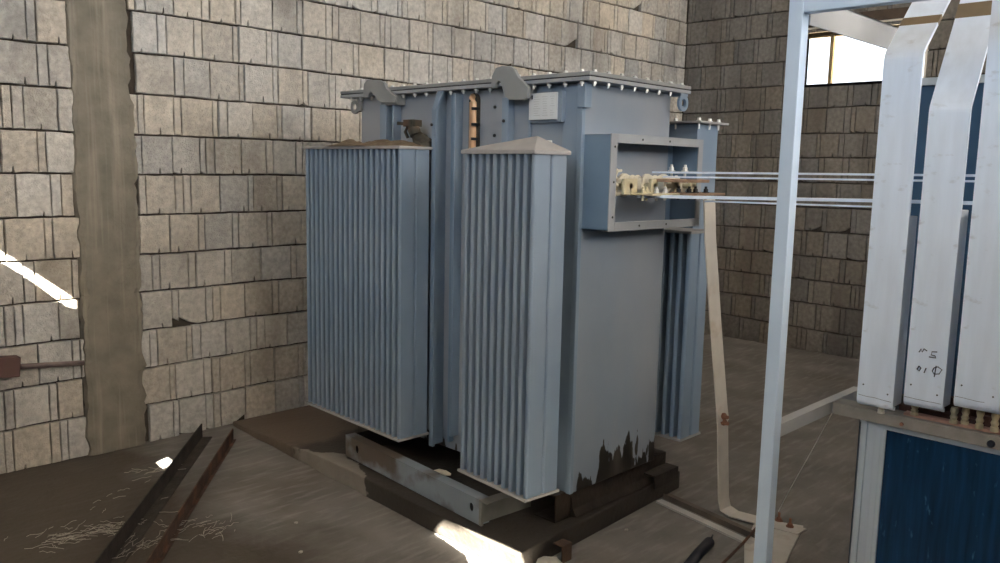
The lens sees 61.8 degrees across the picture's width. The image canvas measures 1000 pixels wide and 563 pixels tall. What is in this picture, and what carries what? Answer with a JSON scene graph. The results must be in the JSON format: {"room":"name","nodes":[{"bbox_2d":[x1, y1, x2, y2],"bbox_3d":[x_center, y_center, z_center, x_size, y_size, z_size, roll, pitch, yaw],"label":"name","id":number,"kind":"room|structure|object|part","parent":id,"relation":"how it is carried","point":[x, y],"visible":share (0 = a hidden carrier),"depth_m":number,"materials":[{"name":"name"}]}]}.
{"room":"electrical room","nodes":[
{"label":"electrical room","id":0,"kind":"room"},
{"bbox_2d":[0,0,686,473],"bbox_3d":[-1.864,-1.376,4.703,0.208,4.578,10.319,9,11,44],"label":"wall","id":1,"kind":"structure","parent":0,"point":[227,96],"depth_m":4.93,"materials":[{"name":"brick"}]},
{"bbox_2d":[0,355,84,377],"bbox_3d":[-2.409,0.410,4.198,0.070,0.127,0.616,9,11,44],"label":"pipe","id":2,"kind":"object","parent":1,"relation":"attached to","point":[10,365],"visible":1,"depth_m":4.16,"materials":[{"name":"red metal"}]},
{"bbox_2d":[0,355,20,377],"bbox_3d":[-2.519,0.422,4.087,0.070,0.126,0.301,9,11,44],"label":"socket","id":3,"kind":"object","parent":2,"relation":"attached to","point":[10,365],"depth_m":4.14,"materials":[{"name":"red metal"}]},
{"bbox_2d":[64,0,146,455],"bbox_3d":[-2.081,-1.198,4.366,0.044,4.305,0.359,9,11,44],"label":"column","id":4,"kind":"structure","parent":1,"relation":"attached to","point":[104,176],"depth_m":4.46,"materials":[{"name":"concrete"}]},
{"bbox_2d":[0,333,903,562],"bbox_3d":[1.209,1.436,1.935,9.040,0.120,10.800,9,11,44],"label":"floor","id":5,"kind":"structure","parent":0,"point":[266,490],"depth_m":4.02,"materials":[{"name":"concrete"}]},
{"bbox_2d":[4,464,238,557],"bbox_3d":[-1.751,1.052,3.787,0.871,0.012,1.072,-5,10,-36],"label":"straw","id":6,"kind":"object","parent":5,"relation":"on","point":[102,531],"visible":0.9,"depth_m":3.60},
{"bbox_2d":[94,424,211,562],"bbox_3d":[-1.597,1.005,3.902,0.061,0.086,1.977,0,8,-7],"label":"iron","id":7,"kind":"object","parent":5,"relation":"on","point":[152,504],"visible":1,"depth_m":3.86,"materials":[{"name":"metal"}]},
{"bbox_2d":[145,428,235,562],"bbox_3d":[-1.430,1.019,3.879,0.020,0.071,1.955,0,8,-7],"label":"iron","id":8,"kind":"object","parent":5,"relation":"on","point":[161,549],"visible":1,"depth_m":3.85,"materials":[{"name":"metal"}]},
{"bbox_2d":[434,469,450,475],"bbox_3d":[-0.288,0.936,4.100,0.097,0.033,0.030,2,8,3],"label":"rag","id":9,"kind":"object","parent":5,"relation":"on","point":[444,472],"visible":0.65,"depth_m":4.09,"materials":[{"name":"beige fabric"}]},
{"bbox_2d":[233,405,679,562],"bbox_3d":[-0.372,0.932,4.609,2.490,0.090,1.283,9,11,44],"label":"concrete plinth","id":10,"kind":"object","parent":5,"relation":"on","point":[312,436],"visible":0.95,"depth_m":3.96,"materials":[{"name":"concrete"}]},
{"bbox_2d":[302,66,728,525],"bbox_3d":[0.134,-0.034,4.254,2.025,1.938,1.586,9,11,44],"label":"transformer","id":11,"kind":"object","parent":5,"relation":"on","point":[500,291],"visible":0.99,"depth_m":3.78,"materials":[{"name":"paint"}]},
{"bbox_2d":[328,139,425,146],"bbox_3d":[-0.612,-0.678,4.072,0.620,0.038,0.196,9,11,44],"label":"heap","id":12,"kind":"object","parent":11,"relation":"on","point":[350,142],"visible":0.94,"depth_m":3.97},
{"bbox_3d":[-0.441,-0.730,4.005,0.135,0.087,0.060,9,11,44],"label":"valve handle","id":13,"kind":"part","parent":11,"relation":"part of","materials":[{"name":"metal"}]},
{"bbox_3d":[-0.425,0.914,3.965,0.055,0.113,1.095,-6,10,-41],"label":"rail","id":14,"kind":"part","parent":11,"relation":"part of","materials":[{"name":"metal"}]},
{"bbox_2d":[457,468,558,502],"bbox_3d":[0.029,0.832,3.503,0.190,0.012,0.437,-5,10,-40],"label":"plate","id":15,"kind":"object","parent":11,"relation":"on","point":[496,484],"depth_m":3.39,"materials":[{"name":"paint"}]},
{"bbox_3d":[0.010,-0.941,4.119,1.685,0.015,0.737,9,11,44],"label":"lid","id":16,"kind":"part","parent":11,"relation":"part of","materials":[{"name":"grey metal"}]},
{"bbox_3d":[0.005,-0.052,4.222,1.510,1.730,0.620,9,11,44],"label":"tank","id":17,"kind":"part","parent":11,"relation":"part of","materials":[{"name":"metal"}]},
{"bbox_3d":[0.525,-0.384,3.387,0.015,0.065,0.090,9,11,44],"label":"clamp plate","id":18,"kind":"part","parent":11,"relation":"part of","materials":[{"name":"beige metal"}]},
{"bbox_3d":[0.644,-0.398,3.507,0.015,0.065,0.050,9,11,44],"label":"clamp plate","id":19,"kind":"part","parent":11,"relation":"part of","materials":[{"name":"beige metal"}]},
{"bbox_3d":[0.632,-0.359,3.425,0.120,0.008,0.200,9,11,44],"label":"terminal plate","id":20,"kind":"part","parent":11,"relation":"part of","materials":[{"name":"beige metal"}]},
{"bbox_3d":[0.764,-0.412,3.628,0.015,0.065,0.050,9,11,44],"label":"clamp plate","id":21,"kind":"part","parent":11,"relation":"part of","materials":[{"name":"beige metal"}]},
{"bbox_2d":[655,431,700,441],"bbox_3d":[0.781,0.744,4.289,0.455,0.012,0.190,9,11,44],"label":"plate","id":22,"kind":"object","parent":11,"relation":"on","point":[674,436],"depth_m":4.12,"materials":[{"name":"paint"}]},
{"bbox_3d":[0.767,-0.425,3.524,0.160,0.013,0.180,9,11,44],"label":"terminal plate","id":23,"kind":"part","parent":11,"relation":"part of","materials":[{"name":"beige metal"}]},
{"bbox_3d":[0.825,-0.376,3.578,0.180,0.009,0.230,9,11,44],"label":"terminal plate","id":24,"kind":"part","parent":11,"relation":"part of","materials":[{"name":"beige metal"}]},
{"bbox_3d":[0.844,-0.825,4.389,0.645,0.012,0.270,9,11,44],"label":"cable box lid","id":25,"kind":"part","parent":11,"relation":"part of","materials":[{"name":"paint"}]},
{"bbox_2d":[637,195,972,204],"bbox_3d":[1.157,-0.305,3.106,1.340,0.033,0.115,6,9,31],"label":"bar","id":26,"kind":"object","parent":11,"relation":"attached to","point":[638,196],"visible":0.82,"depth_m":3.19,"materials":[{"name":"metal"}]},
{"bbox_2d":[704,200,871,207],"bbox_3d":[1.083,-0.294,3.167,0.615,0.009,0.035,6,9,29],"label":"bar","id":27,"kind":"object","parent":26,"relation":"attached to","point":[705,200],"visible":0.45,"depth_m":3.13,"materials":[{"name":"metal"}]},
{"bbox_2d":[652,171,974,176],"bbox_3d":[1.166,-0.400,3.109,1.335,0.022,0.035,8,10,39],"label":"bar","id":28,"kind":"object","parent":11,"relation":"attached to","point":[765,173],"visible":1,"depth_m":3.19,"materials":[{"name":"metal"}]},
{"bbox_2d":[663,176,974,181],"bbox_3d":[1.186,-0.380,3.097,1.285,0.020,0.035,7,10,39],"label":"bar","id":29,"kind":"object","parent":11,"relation":"attached to","point":[914,180],"visible":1,"depth_m":3.20,"materials":[{"name":"metal"}]},
{"bbox_2d":[536,556,561,562],"bbox_3d":[0.199,1.134,3.345,0.111,0.059,0.125,5,9,25],"label":"concrete","id":30,"kind":"object","parent":5,"relation":"on","point":[545,559],"visible":1,"depth_m":3.34,"materials":[{"name":"beige concrete"}]},
{"bbox_2d":[553,539,571,562],"bbox_3d":[0.258,1.111,3.445,0.050,0.075,0.060,9,11,44],"label":"bracket","id":31,"kind":"object","parent":5,"relation":"on","point":[566,552],"visible":1,"depth_m":3.43,"materials":[{"name":"metal"}]},
{"bbox_2d":[684,534,713,562],"bbox_3d":[0.839,1.133,3.501,0.048,0.044,0.361,6,9,31],"label":"hose","id":32,"kind":"object","parent":5,"relation":"on","point":[707,543],"visible":1,"depth_m":3.48,"materials":[{"name":"black rubber"}]},
{"bbox_2d":[656,499,754,544],"bbox_3d":[0.934,1.104,3.844,0.040,0.010,0.560,-4,9,-34],"label":"strip","id":33,"kind":"object","parent":5,"relation":"on","point":[720,529],"visible":0.86,"depth_m":3.83,"materials":[{"name":"grey metal"}]},
{"bbox_2d":[663,493,754,537],"bbox_3d":[0.983,1.089,3.894,0.050,0.028,0.569,-4,10,-35],"label":"strip","id":34,"kind":"object","parent":5,"relation":"on","point":[734,526],"visible":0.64,"depth_m":3.89,"materials":[{"name":"grey metal"}]},
{"bbox_2d":[722,527,755,562],"bbox_3d":[0.980,1.135,3.503,0.016,0.039,0.657,7,10,36],"label":"rod","id":35,"kind":"object","parent":5,"relation":"on","point":[743,542],"visible":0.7,"depth_m":3.55,"materials":[{"name":"metal"}]},
{"bbox_2d":[744,537,754,562],"bbox_3d":[1.033,1.136,3.455,0.059,0.055,0.253,5,9,27],"label":"floor plate","id":36,"kind":"object","parent":5,"relation":"on","point":[748,549],"depth_m":3.53,"materials":[{"name":"beige metal"}]},
{"bbox_2d":[703,199,806,534],"bbox_3d":[1.156,0.368,3.771,0.528,1.475,0.140,5,9,26],"label":"strap","id":37,"kind":"object","parent":5,"relation":"on","point":[722,417],"visible":0.95,"depth_m":3.81,"materials":[{"name":"beige metal"}]},
{"bbox_2d":[772,529,799,562],"bbox_3d":[1.171,1.134,3.490,0.104,0.055,0.330,5,9,27],"label":"floor plate","id":38,"kind":"object","parent":5,"relation":"on","point":[784,543],"depth_m":3.60,"materials":[{"name":"beige metal"}]},
{"bbox_2d":[775,512,802,527],"bbox_3d":[1.298,1.101,3.750,0.119,0.055,0.150,5,9,27],"label":"bolts","id":39,"kind":"object","parent":5,"relation":"on","point":[790,525],"depth_m":3.81,"materials":[{"name":"brown metal"}]},
{"bbox_2d":[753,0,927,562],"bbox_3d":[1.817,0.185,2.610,1.662,2.200,1.024,9,11,44],"label":"metal frame","id":40,"kind":"object","parent":5,"relation":"on","point":[835,16],"visible":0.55,"depth_m":2.81,"materials":[{"name":"blue paint"}]},
{"bbox_3d":[0.944,0.137,2.831,0.048,2.200,0.048,9,11,44],"label":"post","id":41,"kind":"part","parent":40,"relation":"part of","materials":[{"name":"grey metal"}]},
{"bbox_2d":[832,74,999,562],"bbox_3d":[1.992,0.275,2.771,1.536,1.985,0.557,9,11,44],"label":"tall cabinet","id":42,"kind":"object","parent":5,"relation":"on","point":[927,487],"visible":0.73,"depth_m":3.01,"materials":[{"name":"metal"}]},
{"bbox_2d":[778,413,831,511],"bbox_3d":[1.299,0.780,3.571,0.008,0.734,0.731,2,8,5],"label":"string","id":43,"kind":"object","parent":42,"relation":"hanging from","point":[831,413],"visible":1,"depth_m":3.53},
{"bbox_3d":[1.510,0.832,3.332,0.006,0.670,0.498,9,11,44],"label":"panel","id":44,"kind":"part","parent":42,"relation":"part of","materials":[{"name":"white metal"}]},
{"bbox_3d":[1.378,0.860,3.147,0.080,0.700,0.045,9,11,44],"label":"corner post","id":45,"kind":"part","parent":42,"relation":"part of","materials":[{"name":"metal"}]},
{"bbox_2d":[877,407,884,413],"bbox_3d":[1.375,0.460,3.012,0.026,0.028,0.026,9,11,44],"label":"insulator","id":46,"kind":"object","parent":42,"relation":"on","point":[880,410],"visible":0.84,"depth_m":3.00,"materials":[{"name":"beige ceramic"}]},
{"bbox_2d":[857,0,950,410],"bbox_3d":[1.525,-0.399,3.048,0.128,1.682,0.485,9,11,44],"label":"busbar","id":47,"kind":"object","parent":46,"relation":"on","point":[892,238],"visible":1,"depth_m":2.90,"materials":[{"name":"metal"}]},
{"bbox_3d":[1.385,0.103,2.984,0.118,0.676,0.088,9,11,44],"label":"backing plate","id":48,"kind":"part","parent":47,"relation":"part of","materials":[{"name":"metal"}]},
{"bbox_2d":[910,406,918,415],"bbox_3d":[1.470,0.453,2.960,0.026,0.040,0.026,9,11,44],"label":"insulator","id":49,"kind":"object","parent":42,"relation":"on","point":[914,409],"visible":0.8,"depth_m":2.95,"materials":[{"name":"beige ceramic"}]},
{"bbox_2d":[904,0,991,411],"bbox_3d":[1.584,-0.353,2.885,0.128,1.577,0.332,9,11,44],"label":"busbar","id":50,"kind":"object","parent":49,"relation":"on","point":[942,230],"visible":0.98,"depth_m":2.80,"materials":[{"name":"metal"}]},
{"bbox_3d":[1.500,0.090,2.869,0.118,0.675,0.088,9,11,44],"label":"backing plate","id":51,"kind":"part","parent":50,"relation":"part of","materials":[{"name":"metal"}]},
{"bbox_3d":[1.829,0.557,2.648,1.536,0.044,0.080,9,11,44],"label":"rail","id":52,"kind":"part","parent":42,"relation":"part of","materials":[{"name":"beige wood"}]},
{"bbox_3d":[1.854,0.935,2.666,1.282,0.700,0.022,9,11,44],"label":"panel trim","id":53,"kind":"part","parent":42,"relation":"part of","materials":[{"name":"metal"}]},
{"bbox_3d":[1.860,0.936,2.660,1.266,0.660,0.006,9,11,44],"label":"panel","id":54,"kind":"part","parent":42,"relation":"part of","materials":[{"name":"blue metal"}]},
{"bbox_3d":[2.200,-0.077,2.903,1.500,1.255,0.010,9,11,44],"label":"panel","id":55,"kind":"part","parent":42,"relation":"part of","materials":[{"name":"white metal"}]},
{"bbox_2d":[899,396,999,428],"bbox_3d":[1.910,0.496,2.638,1.220,0.070,0.075,9,11,44],"label":"support","id":56,"kind":"object","parent":42,"relation":"on","point":[987,417],"visible":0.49,"depth_m":2.94,"materials":[{"name":"brown metal"}]},
{"bbox_3d":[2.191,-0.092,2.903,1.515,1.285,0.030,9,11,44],"label":"rail","id":57,"kind":"part","parent":42,"relation":"part of","materials":[{"name":"metal"}]},
{"bbox_2d":[949,407,958,423],"bbox_3d":[1.560,0.460,2.871,0.026,0.055,0.026,9,11,44],"label":"insulator","id":58,"kind":"object","parent":42,"relation":"on","point":[954,411],"visible":1,"depth_m":2.86,"materials":[{"name":"beige ceramic"}]},
{"bbox_2d":[960,408,969,424],"bbox_3d":[1.596,0.461,2.865,0.026,0.055,0.026,9,11,44],"label":"insulator","id":59,"kind":"object","parent":42,"relation":"on","point":[965,411],"visible":0.96,"depth_m":2.86,"materials":[{"name":"beige ceramic"}]},
{"bbox_2d":[975,410,984,428],"bbox_3d":[1.617,0.461,2.815,0.026,0.070,0.026,9,11,44],"label":"insulator","id":60,"kind":"object","parent":42,"relation":"on","point":[979,424],"visible":0.88,"depth_m":2.81,"materials":[{"name":"beige ceramic"}]},
{"bbox_3d":[1.631,0.540,2.776,0.024,0.024,0.014,9,11,44],"label":"knob","id":61,"kind":"part","parent":42,"relation":"part of","materials":[{"name":"black rubber"}]},
{"bbox_2d":[990,413,999,432],"bbox_3d":[1.649,0.466,2.784,0.026,0.070,0.026,9,11,44],"label":"insulator","id":62,"kind":"object","parent":42,"relation":"on","point":[994,427],"visible":0.87,"depth_m":2.78,"materials":[{"name":"beige ceramic"}]},
{"bbox_2d":[954,0,999,414],"bbox_3d":[1.624,-0.524,2.665,0.135,1.918,0.101,9,11,44],"label":"busbar","id":63,"kind":"object","parent":62,"relation":"on","point":[977,382],"visible":1,"depth_m":2.71,"materials":[{"name":"metal"}]},
{"bbox_2d":[683,0,986,359],"bbox_3d":[4.975,-1.325,5.363,8.683,4.578,0.208,9,11,44],"label":"wall","id":64,"kind":"structure","parent":0,"point":[736,56],"depth_m":7.64,"materials":[{"name":"concrete"}]},
{"bbox_2d":[680,0,688,120],"bbox_3d":[1.817,-1.725,8.459,0.180,4.400,0.180,9,11,44],"label":"trim","id":65,"kind":"structure","parent":64,"relation":"attached to","point":[687,23],"depth_m":8.26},
{"bbox_2d":[804,7,928,87],"bbox_3d":[3.138,-1.973,7.101,1.190,0.598,0.212,9,11,44],"label":"window","id":66,"kind":"structure","parent":64,"relation":"in","point":[894,14],"depth_m":7.08,"materials":[{"name":"glass"}]},
{"bbox_3d":[3.099,-1.693,7.174,1.065,0.022,0.210,9,11,44],"label":"sill","id":67,"kind":"part","parent":66,"relation":"part of","materials":[{"name":"concrete"}]},
{"bbox_3d":[3.162,-1.946,7.199,1.065,0.476,0.035,9,11,44],"label":"frame","id":68,"kind":"part","parent":66,"relation":"part of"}
]}

